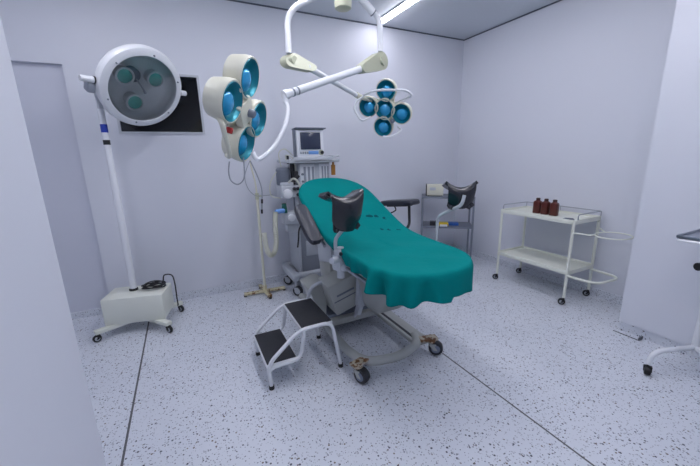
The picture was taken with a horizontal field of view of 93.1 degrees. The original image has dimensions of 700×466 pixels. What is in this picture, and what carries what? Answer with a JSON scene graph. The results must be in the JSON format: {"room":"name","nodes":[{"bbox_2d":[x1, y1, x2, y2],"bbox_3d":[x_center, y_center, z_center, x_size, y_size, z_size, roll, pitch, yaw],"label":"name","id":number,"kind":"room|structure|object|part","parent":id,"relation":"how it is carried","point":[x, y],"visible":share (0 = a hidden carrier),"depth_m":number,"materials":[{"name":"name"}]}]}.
{"room":"operating room","nodes":[
{"label":"operating room","id":0,"kind":"room"},
{"bbox_2d":[0,17,105,465],"bbox_3d":[-0.959,0.130,-0.459,1.440,2.800,2.390,-8,15,-26],"label":"wall","id":1,"kind":"structure","parent":0,"point":[47,417],"depth_m":0.79,"materials":[{"name":"white paint"}]},
{"bbox_2d":[0,0,463,293],"bbox_3d":[-0.892,-0.824,3.551,5.650,2.800,0.200,-8,15,-26],"label":"wall","id":2,"kind":"structure","parent":0,"point":[184,215],"depth_m":3.29,"materials":[{"name":"white paint"}]},
{"bbox_2d":[11,61,108,312],"bbox_3d":[-2.680,-0.277,2.717,0.900,2.080,0.050,-8,15,-26],"label":"door","id":3,"kind":"structure","parent":2,"relation":"in","point":[42,89],"depth_m":2.79,"materials":[{"name":"white paint"}]},
{"bbox_2d":[117,74,204,133],"bbox_3d":[-1.696,-1.152,2.963,0.685,0.515,0.044,-8,15,-26],"label":"window","id":4,"kind":"structure","parent":2,"relation":"in","point":[187,117],"depth_m":3.05,"materials":[{"name":"black glass"}]},
{"bbox_2d":[71,244,452,319],"bbox_3d":[-0.765,0.503,3.840,5.100,0.080,0.092,-8,15,-26],"label":"baseboard","id":5,"kind":"structure","parent":2,"relation":"attached to","point":[278,278],"depth_m":3.47,"materials":[{"name":"stone"}]},
{"bbox_2d":[227,0,463,40],"bbox_3d":[-0.876,-2.159,3.138,5.250,0.012,0.008,-8,15,-26],"label":"trim","id":6,"kind":"structure","parent":2,"relation":"attached to","point":[227,0],"depth_m":3.50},
{"bbox_2d":[72,254,699,465],"bbox_3d":[0.337,1.062,1.770,5.650,0.100,5.150,-8,15,-26],"label":"floor","id":7,"kind":"structure","parent":0,"point":[204,397],"depth_m":2.02,"materials":[{"name":"stone"}]},
{"bbox_2d":[78,44,186,341],"bbox_3d":[-1.682,-0.272,2.624,0.840,2.188,0.533,-5,14,-15],"label":"lamp","id":8,"kind":"object","parent":7,"relation":"on","point":[136,84],"visible":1,"depth_m":2.58,"materials":[{"name":"white metal"}]},
{"bbox_3d":[-1.737,-1.023,2.202,0.044,0.044,0.097,7,16,31],"label":"handle","id":9,"kind":"part","parent":8,"relation":"part of","materials":[{"name":"white ceramic"}]},
{"bbox_3d":[-1.584,-1.104,2.333,0.050,0.084,0.098,6,15,27],"label":"bulb","id":10,"kind":"part","parent":8,"relation":"part of","materials":[{"name":"green glass"}]},
{"bbox_3d":[-1.614,-0.980,2.490,0.050,0.084,0.098,6,15,27],"label":"bulb","id":11,"kind":"part","parent":8,"relation":"part of","materials":[{"name":"green glass"}]},
{"bbox_3d":[-1.560,-1.090,2.483,0.547,0.536,0.467,-8,15,-26],"label":"lamp dish","id":12,"kind":"part","parent":8,"relation":"part of","materials":[{"name":"white metal"}]},
{"bbox_3d":[-1.788,0.717,2.854,0.634,0.030,0.330,-8,15,-26],"label":"leg","id":13,"kind":"part","parent":8,"relation":"part of","materials":[{"name":"white metal"}]},
{"bbox_3d":[-1.556,-1.081,2.475,0.276,0.414,0.470,6,15,29],"label":"lamp shade","id":14,"kind":"part","parent":8,"relation":"part of","materials":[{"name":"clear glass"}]},
{"bbox_3d":[-1.545,-1.086,2.459,0.022,0.099,0.076,1,14,11],"label":"focus handle","id":15,"kind":"part","parent":8,"relation":"part of","materials":[{"name":"metal"}]},
{"bbox_3d":[-1.468,-1.157,2.504,0.050,0.084,0.098,6,15,27],"label":"bulb","id":16,"kind":"part","parent":8,"relation":"part of","materials":[{"name":"green glass"}]},
{"bbox_2d":[141,274,178,305],"bbox_3d":[-1.651,0.527,2.884,0.259,0.312,0.142,-8,15,-26],"label":"power cable","id":17,"kind":"object","parent":8,"relation":"on","point":[154,284],"visible":1,"depth_m":2.87,"materials":[{"name":"black rubber"}]},
{"bbox_3d":[-1.788,0.717,2.854,0.680,0.030,0.050,5,15,24],"label":"leg","id":18,"kind":"part","parent":8,"relation":"part of","materials":[{"name":"white metal"}]},
{"bbox_3d":[-1.395,-1.159,2.743,0.044,0.044,0.072,7,16,31],"label":"handle","id":19,"kind":"part","parent":8,"relation":"part of","materials":[{"name":"white plastic"}]},
{"bbox_2d":[120,321,148,465],"bbox_3d":[-1.410,0.943,2.217,0.011,0.001,2.330,-8,15,-26],"label":"trim","id":20,"kind":"structure","parent":7,"relation":"attached to","point":[134,397],"depth_m":1.94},
{"bbox_2d":[244,160,285,298],"bbox_3d":[-0.903,-0.035,3.322,0.364,1.370,0.268,1,14,11],"label":"stand","id":21,"kind":"object","parent":7,"relation":"on","point":[263,287],"visible":0.98,"depth_m":3.34,"materials":[{"name":"beige paint"}]},
{"bbox_3d":[-0.929,-0.519,3.199,0.050,0.370,0.016,-8,15,-26],"label":"rod","id":22,"kind":"part","parent":21,"relation":"part of","materials":[{"name":"white metal"}]},
{"bbox_2d":[254,298,342,390],"bbox_3d":[-0.370,0.720,2.287,0.506,0.358,0.443,-8,15,-26],"label":"step stool","id":23,"kind":"object","parent":7,"relation":"on","point":[275,350],"visible":1,"depth_m":2.20,"materials":[{"name":"white metal"}]},
{"bbox_3d":[-0.463,0.675,2.464,0.501,0.348,0.025,-8,15,-26],"label":"frame","id":24,"kind":"part","parent":23,"relation":"part of","materials":[{"name":"white metal"}]},
{"bbox_3d":[-0.279,0.756,2.107,0.501,0.348,0.025,-8,15,-26],"label":"frame","id":25,"kind":"part","parent":23,"relation":"part of","materials":[{"name":"white metal"}]},
{"bbox_2d":[261,127,339,295],"bbox_3d":[-0.526,-0.211,3.422,0.873,1.651,0.474,-8,15,-26],"label":"machine","id":26,"kind":"object","parent":7,"relation":"on","point":[309,162],"visible":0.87,"depth_m":3.23,"materials":[{"name":"grey plastic"}]},
{"bbox_2d":[276,167,289,185],"bbox_3d":[-0.650,-0.553,3.231,0.136,0.170,0.136,-8,15,-26],"label":"canister","id":27,"kind":"object","parent":26,"relation":"on","point":[282,173],"depth_m":3.18,"materials":[{"name":"grey plastic"}]},
{"bbox_2d":[281,210,298,231],"bbox_3d":[-0.591,-0.114,3.303,0.150,0.210,0.151,-8,15,-26],"label":"canister","id":28,"kind":"object","parent":26,"relation":"on","point":[289,219],"depth_m":3.26,"materials":[{"name":"white plastic"}]},
{"bbox_3d":[-0.429,0.383,3.619,0.530,0.080,0.450,-8,15,-26],"label":"frame","id":29,"kind":"part","parent":26,"relation":"part of","materials":[{"name":"grey plastic"}]},
{"bbox_3d":[-0.587,-0.014,3.489,0.030,0.800,0.340,-8,15,-26],"label":"panel","id":30,"kind":"part","parent":26,"relation":"part of","materials":[{"name":"grey plastic"}]},
{"bbox_3d":[-0.415,-0.534,3.260,0.150,0.280,0.014,-8,15,-26],"label":"flowmeter panel","id":31,"kind":"part","parent":26,"relation":"part of","materials":[{"name":"white plastic"}]},
{"bbox_2d":[277,156,339,162],"bbox_3d":[-0.430,-0.746,3.369,0.520,0.058,0.440,-8,15,-26],"label":"shelf","id":32,"kind":"object","parent":26,"relation":"attached to","point":[296,159],"depth_m":3.18,"materials":[{"name":"grey plastic"}]},
{"bbox_2d":[292,127,325,156],"bbox_3d":[-0.389,-0.866,3.180,0.300,0.271,0.130,-8,15,-26],"label":"monitor","id":33,"kind":"object","parent":26,"relation":"attached to","point":[307,141],"depth_m":3.13,"materials":[{"name":"grey plastic"}]},
{"bbox_2d":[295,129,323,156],"bbox_3d":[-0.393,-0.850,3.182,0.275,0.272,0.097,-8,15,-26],"label":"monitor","id":34,"kind":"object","parent":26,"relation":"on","point":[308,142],"depth_m":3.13,"materials":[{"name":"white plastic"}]},
{"bbox_3d":[-0.356,0.411,3.474,0.460,0.060,0.060,-8,15,-26],"label":"foot rail","id":35,"kind":"part","parent":26,"relation":"part of","materials":[{"name":"grey plastic"}]},
{"bbox_3d":[-0.332,0.145,3.488,0.270,0.160,0.020,-8,15,-26],"label":"drawer","id":36,"kind":"part","parent":26,"relation":"part of","materials":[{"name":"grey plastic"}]},
{"bbox_3d":[-0.259,-0.556,3.335,0.105,0.280,0.014,-8,15,-26],"label":"flowmeter panel","id":37,"kind":"part","parent":26,"relation":"part of","materials":[{"name":"white plastic"}]},
{"bbox_2d":[294,181,477,383],"bbox_3d":[0.193,0.215,2.510,1.141,1.212,1.612,-8,15,-26],"label":"table","id":38,"kind":"object","parent":7,"relation":"on","point":[339,293],"visible":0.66,"depth_m":2.35,"materials":[{"name":"grey plastic"}]},
{"bbox_2d":[318,189,363,232],"bbox_3d":[-0.037,-0.137,1.990,0.260,0.247,0.159,-9,16,-31],"label":"leg support","id":39,"kind":"object","parent":38,"relation":"on","point":[346,210],"depth_m":1.94,"materials":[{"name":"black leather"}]},
{"bbox_3d":[0.016,0.219,2.018,0.064,0.050,0.516,-8,15,-26],"label":"rail","id":40,"kind":"part","parent":38,"relation":"part of","materials":[{"name":"metal"}]},
{"bbox_3d":[0.035,0.675,2.691,0.460,0.050,0.060,-8,15,-26],"label":"cross plate","id":41,"kind":"part","parent":38,"relation":"part of","materials":[{"name":"paint"}]},
{"bbox_3d":[0.098,0.419,2.548,0.124,0.443,0.075,-8,15,-26],"label":"panel","id":42,"kind":"part","parent":38,"relation":"part of","materials":[{"name":"grey plastic"}]},
{"bbox_2d":[357,279,401,312],"bbox_3d":[0.266,0.472,2.463,0.335,0.250,0.495,-8,15,-26],"label":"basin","id":43,"kind":"object","parent":38,"relation":"in","point":[376,303],"depth_m":2.41,"materials":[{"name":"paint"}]},
{"bbox_2d":[299,178,473,308],"bbox_3d":[0.135,-0.067,2.334,0.719,0.547,1.662,-8,15,-26],"label":"drape","id":44,"kind":"object","parent":38,"relation":"on","point":[408,267],"visible":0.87,"depth_m":1.95,"materials":[{"name":"teal fabric"}]},
{"bbox_3d":[0.371,-0.150,2.922,0.306,0.202,0.328,-8,15,-26],"label":"armrest","id":45,"kind":"part","parent":38,"relation":"part of","materials":[{"name":"plastic"}]},
{"bbox_3d":[0.246,0.658,2.864,0.125,0.035,1.200,-8,15,-26],"label":"rail","id":46,"kind":"part","parent":38,"relation":"part of","materials":[{"name":"metal"}]},
{"bbox_2d":[442,181,477,209],"bbox_3d":[0.743,-0.256,2.232,0.227,0.192,0.119,-1,13,0],"label":"leg support","id":47,"kind":"object","parent":38,"relation":"on","point":[458,197],"depth_m":2.19,"materials":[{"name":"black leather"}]},
{"bbox_2d":[421,194,474,256],"bbox_3d":[1.234,-0.053,4.283,0.637,0.870,0.371,2,14,12],"label":"side table","id":48,"kind":"object","parent":7,"relation":"on","point":[424,224],"visible":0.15,"depth_m":4.12,"materials":[{"name":"grey metal"}]},
{"bbox_3d":[0.904,-0.051,4.179,0.022,0.808,0.022,2,14,12],"label":"leg","id":49,"kind":"part","parent":48,"relation":"part of","materials":[{"name":"metal"}]},
{"bbox_2d":[430,220,435,225],"bbox_3d":[1.056,-0.127,4.220,0.080,0.050,0.080,2,14,12],"label":"carton","id":50,"kind":"object","parent":48,"relation":"on","point":[432,223],"visible":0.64,"depth_m":4.18,"materials":[{"name":"cardboard"}]},
{"bbox_2d":[426,184,443,195],"bbox_3d":[1.064,-0.544,4.180,0.211,0.140,0.174,2,14,12],"label":"equipment box","id":51,"kind":"object","parent":48,"relation":"on","point":[431,189],"visible":0.98,"depth_m":4.10,"materials":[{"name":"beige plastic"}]},
{"bbox_2d":[421,221,472,228],"bbox_3d":[1.231,-0.105,4.261,0.626,0.020,0.340,2,14,12],"label":"shelf","id":52,"kind":"object","parent":48,"relation":"attached to","point":[426,224],"depth_m":4.15,"materials":[{"name":"metal"}]},
{"bbox_2d":[422,194,474,198],"bbox_3d":[1.223,-0.465,4.176,0.626,0.020,0.340,2,14,12],"label":"shelf","id":53,"kind":"object","parent":48,"relation":"attached to","point":[445,196],"depth_m":4.07,"materials":[{"name":"metal"}]},
{"bbox_2d":[448,222,458,225],"bbox_3d":[1.309,-0.120,4.209,0.120,0.030,0.110,2,14,12],"label":"carton","id":54,"kind":"object","parent":48,"relation":"on","point":[449,223],"visible":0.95,"depth_m":4.16,"materials":[{"name":"blue cardboard"}]},
{"bbox_3d":[1.559,-0.108,4.355,0.022,0.808,0.022,2,14,12],"label":"leg","id":55,"kind":"part","parent":48,"relation":"part of","materials":[{"name":"metal"}]},
{"bbox_3d":[1.493,-0.035,4.055,0.022,0.808,0.022,2,14,12],"label":"leg","id":56,"kind":"part","parent":48,"relation":"part of","materials":[{"name":"metal"}]},
{"bbox_2d":[442,353,594,465],"bbox_3d":[0.850,0.943,2.006,0.009,0.001,4.720,-8,15,-26],"label":"trim","id":57,"kind":"structure","parent":7,"relation":"attached to","point":[442,353],"depth_m":1.80,"materials":[{"name":"grey metal"}]},
{"bbox_2d":[492,201,633,304],"bbox_3d":[2.038,0.189,3.241,0.443,0.845,1.140,-8,15,-26],"label":"trolley","id":58,"kind":"object","parent":7,"relation":"on","point":[564,265],"visible":0.99,"depth_m":3.21,"materials":[{"name":"white metal"}]},
{"bbox_3d":[1.633,0.107,3.622,0.024,0.705,0.025,-8,15,-26],"label":"leg","id":59,"kind":"part","parent":58,"relation":"part of","materials":[{"name":"white metal"}]},
{"bbox_3d":[1.982,0.060,3.790,0.024,0.705,0.025,-8,15,-26],"label":"leg","id":60,"kind":"part","parent":58,"relation":"part of","materials":[{"name":"white metal"}]},
{"bbox_2d":[532,198,541,212],"bbox_3d":[1.899,-0.280,3.357,0.072,0.153,0.072,-10,16,-34],"label":"bottle","id":61,"kind":"object","parent":58,"relation":"on","point":[537,203],"visible":0.9,"depth_m":3.33,"materials":[{"name":"brown glass"}]},
{"bbox_2d":[540,199,550,214],"bbox_3d":[1.937,-0.263,3.283,0.072,0.153,0.072,-6,14,-20],"label":"bottle","id":62,"kind":"object","parent":58,"relation":"on","point":[545,205],"visible":0.96,"depth_m":3.26,"materials":[{"name":"brown glass"}]},
{"bbox_2d":[498,246,593,274],"bbox_3d":[1.975,0.264,3.410,0.414,0.040,0.762,-8,15,-26],"label":"shelf","id":63,"kind":"object","parent":58,"relation":"attached to","point":[543,259],"depth_m":3.35,"materials":[{"name":"white metal"}]},
{"bbox_2d":[501,206,600,224],"bbox_3d":[1.965,-0.188,3.303,0.414,0.040,0.762,-8,15,-26],"label":"shelf","id":64,"kind":"object","parent":58,"relation":"attached to","point":[525,211],"depth_m":3.18,"materials":[{"name":"white metal"}]},
{"bbox_3d":[1.977,-0.225,3.301,0.382,0.065,0.760,-8,15,-26],"label":"gallery rail","id":65,"kind":"part","parent":58,"relation":"part of","materials":[{"name":"metal"}]},
{"bbox_2d":[549,199,559,215],"bbox_3d":[1.976,-0.246,3.207,0.072,0.153,0.072,-11,17,-37],"label":"bottle","id":66,"kind":"object","parent":58,"relation":"on","point":[554,206],"visible":1,"depth_m":3.18,"materials":[{"name":"brown glass"}]},
{"bbox_3d":[1.963,0.253,2.978,0.024,0.705,0.025,-8,15,-26],"label":"leg","id":67,"kind":"part","parent":58,"relation":"part of","materials":[{"name":"white metal"}]},
{"bbox_3d":[2.312,0.205,3.147,0.024,0.705,0.025,-8,15,-26],"label":"leg","id":68,"kind":"part","parent":58,"relation":"part of","materials":[{"name":"white metal"}]},
{"bbox_2d":[643,229,699,374],"bbox_3d":[2.166,0.486,1.840,0.436,0.908,0.613,-8,15,-26],"label":"tray table","id":69,"kind":"object","parent":7,"relation":"on","point":[693,237],"visible":1,"depth_m":2.08,"materials":[{"name":"metal"}]},
{"bbox_2d":[676,229,699,244],"bbox_3d":[2.182,0.062,1.742,0.388,0.038,0.594,-8,15,-26],"label":"tray","id":70,"kind":"object","parent":69,"relation":"on","point":[693,237],"depth_m":1.89,"materials":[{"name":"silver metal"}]},
{"bbox_3d":[2.136,0.199,1.987,0.122,0.048,0.048,-3,13,-7],"label":"height knob","id":71,"kind":"part","parent":69,"relation":"part of","materials":[{"name":"black plastic"}]},
{"bbox_2d":[238,0,557,38],"bbox_3d":[0.274,-1.759,1.100,5.650,0.100,5.150,-8,15,-26],"label":"ceiling","id":72,"kind":"structure","parent":0,"point":[460,19],"depth_m":3.41,"materials":[{"name":"white paint"}]},
{"bbox_2d":[202,0,412,184],"bbox_3d":[-0.274,-1.218,2.467,0.746,1.560,2.162,8,16,35],"label":"ceiling lamp","id":73,"kind":"object","parent":72,"relation":"hanging from","point":[241,119],"visible":1,"depth_m":2.04,"materials":[{"name":"white metal"}]},
{"bbox_3d":[-0.643,-0.491,1.699,0.051,0.219,0.219,-4,14,-11],"label":"handle","id":74,"kind":"part","parent":73,"relation":"part of","materials":[{"name":"white plastic"}]},
{"bbox_3d":[-0.604,-0.636,1.627,0.059,0.115,0.114,1,14,9],"label":"bulb","id":75,"kind":"part","parent":73,"relation":"part of","materials":[{"name":"blue glass"}]},
{"bbox_2d":[226,127,232,133],"bbox_3d":[-0.615,-0.524,1.694,0.036,0.036,0.021,1,14,9],"label":"switch","id":76,"kind":"object","parent":73,"relation":"attached to","point":[229,130],"depth_m":1.68,"materials":[{"name":"red plastic"}]},
{"bbox_3d":[-0.621,-0.506,1.898,0.059,0.115,0.114,1,14,9],"label":"bulb","id":77,"kind":"part","parent":73,"relation":"part of","materials":[{"name":"blue glass"}]},
{"bbox_3d":[-0.575,-0.658,1.792,0.085,0.174,0.174,4,14,22],"label":"plate","id":78,"kind":"part","parent":73,"relation":"part of","materials":[{"name":"beige ceramic"}]},
{"bbox_3d":[-0.547,-0.797,1.725,0.059,0.115,0.114,1,14,9],"label":"bulb","id":79,"kind":"part","parent":73,"relation":"part of","materials":[{"name":"blue glass"}]},
{"bbox_3d":[-0.538,-0.652,1.808,0.051,0.052,0.044,1,14,9],"label":"aiming knob","id":80,"kind":"part","parent":73,"relation":"part of","materials":[{"name":"grey plastic"}]},
{"bbox_3d":[-0.567,-0.665,1.962,0.059,0.115,0.114,1,14,9],"label":"bulb","id":81,"kind":"part","parent":73,"relation":"part of","materials":[{"name":"blue glass"}]},
{"bbox_3d":[-0.409,-0.865,2.104,0.060,0.088,0.051,11,18,43],"label":"arm","id":82,"kind":"part","parent":73,"relation":"part of","materials":[{"name":"white metal"}]},
{"bbox_3d":[-0.311,-1.652,2.577,0.414,0.459,0.068,0,13,5],"label":"swing arm","id":83,"kind":"part","parent":73,"relation":"part of","materials":[{"name":"white metal"}]},
{"bbox_3d":[-0.154,-1.074,2.331,0.050,0.319,0.771,11,18,43],"label":"spring arm","id":84,"kind":"part","parent":73,"relation":"part of","materials":[{"name":"white metal"}]},
{"bbox_3d":[-0.121,-1.320,2.925,0.048,0.191,0.693,9,17,38],"label":"spring arm","id":85,"kind":"part","parent":73,"relation":"part of","materials":[{"name":"white metal"}]},
{"bbox_3d":[0.117,-1.185,3.151,0.165,0.242,0.067,-3,14,-9],"label":"rail handle","id":86,"kind":"part","parent":73,"relation":"part of","materials":[{"name":"white metal"}]},
{"bbox_3d":[0.189,-1.241,3.281,0.108,0.108,0.062,5,15,26],"label":"bulb","id":87,"kind":"part","parent":73,"relation":"part of","materials":[{"name":"blue glass"}]},
{"bbox_3d":[0.129,-1.666,2.577,0.307,0.473,0.093,-8,15,-26],"label":"swing arm","id":88,"kind":"part","parent":73,"relation":"part of","materials":[{"name":"white metal"}]},
{"bbox_3d":[0.339,-1.058,3.329,0.108,0.108,0.062,5,15,26],"label":"bulb","id":89,"kind":"part","parent":73,"relation":"part of","materials":[{"name":"blue glass"}]},
{"bbox_3d":[0.343,-1.197,3.228,0.108,0.108,0.062,5,15,26],"label":"bulb","id":90,"kind":"part","parent":73,"relation":"part of","materials":[{"name":"blue glass"}]},
{"bbox_3d":[0.347,-1.337,3.126,0.108,0.108,0.062,5,15,26],"label":"bulb","id":91,"kind":"part","parent":73,"relation":"part of","materials":[{"name":"blue glass"}]},
{"bbox_3d":[0.344,-1.258,3.052,0.406,0.108,0.239,-4,14,-11],"label":"rail handle","id":92,"kind":"part","parent":73,"relation":"part of","materials":[{"name":"white metal"}]},
{"bbox_3d":[0.414,-0.981,3.215,0.184,0.114,0.074,-5,14,-14],"label":"rail handle","id":93,"kind":"part","parent":73,"relation":"part of","materials":[{"name":"white metal"}]},
{"bbox_3d":[0.498,-1.139,3.184,0.108,0.108,0.062,5,15,26],"label":"bulb","id":94,"kind":"part","parent":73,"relation":"part of","materials":[{"name":"blue glass"}]},
{"bbox_2d":[381,0,417,22],"bbox_3d":[1.108,-1.945,2.082,0.094,0.027,3.490,-8,15,-26],"label":"ceiling light strip","id":95,"kind":"object","parent":72,"relation":"attached to","point":[405,4],"visible":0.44,"depth_m":3.29,"materials":[{"name":"white plastic"}]},
{"bbox_3d":[1.108,-1.953,2.080,0.094,0.012,3.490,-8,15,-26],"label":"frame","id":96,"kind":"part","parent":95,"relation":"part of","materials":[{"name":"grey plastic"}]},
{"bbox_2d":[454,0,676,296],"bbox_3d":[2.652,-0.669,2.566,0.200,2.800,4.750,-8,15,-26],"label":"wall","id":97,"kind":"structure","parent":0,"point":[559,100],"depth_m":3.28,"materials":[{"name":"white paint"}]},
{"bbox_2d":[464,0,561,40],"bbox_3d":[1.994,-2.248,3.242,0.008,0.012,2.360,-8,15,-26],"label":"trim","id":98,"kind":"structure","parent":97,"relation":"attached to","point":[558,0],"depth_m":3.60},
{"bbox_2d":[453,244,699,360],"bbox_3d":[2.369,0.697,2.724,0.504,0.080,4.740,-8,15,-26],"label":"baseboard","id":99,"kind":"structure","parent":97,"relation":"attached to","point":[614,298],"depth_m":3.24,"materials":[{"name":"stone"}]},
{"bbox_2d":[619,0,699,344],"bbox_3d":[2.859,-0.430,1.374,0.516,2.725,2.390,-8,15,-26],"label":"wall","id":100,"kind":"structure","parent":0,"point":[661,297],"depth_m":2.25,"materials":[{"name":"white paint"}]},
{"bbox_2d":[613,330,642,340],"bbox_3d":[2.136,0.772,2.552,0.052,0.024,0.171,-8,15,-26],"label":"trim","id":101,"kind":"structure","parent":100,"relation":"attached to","point":[641,337],"depth_m":2.49,"materials":[{"name":"grey metal"}]}
]}

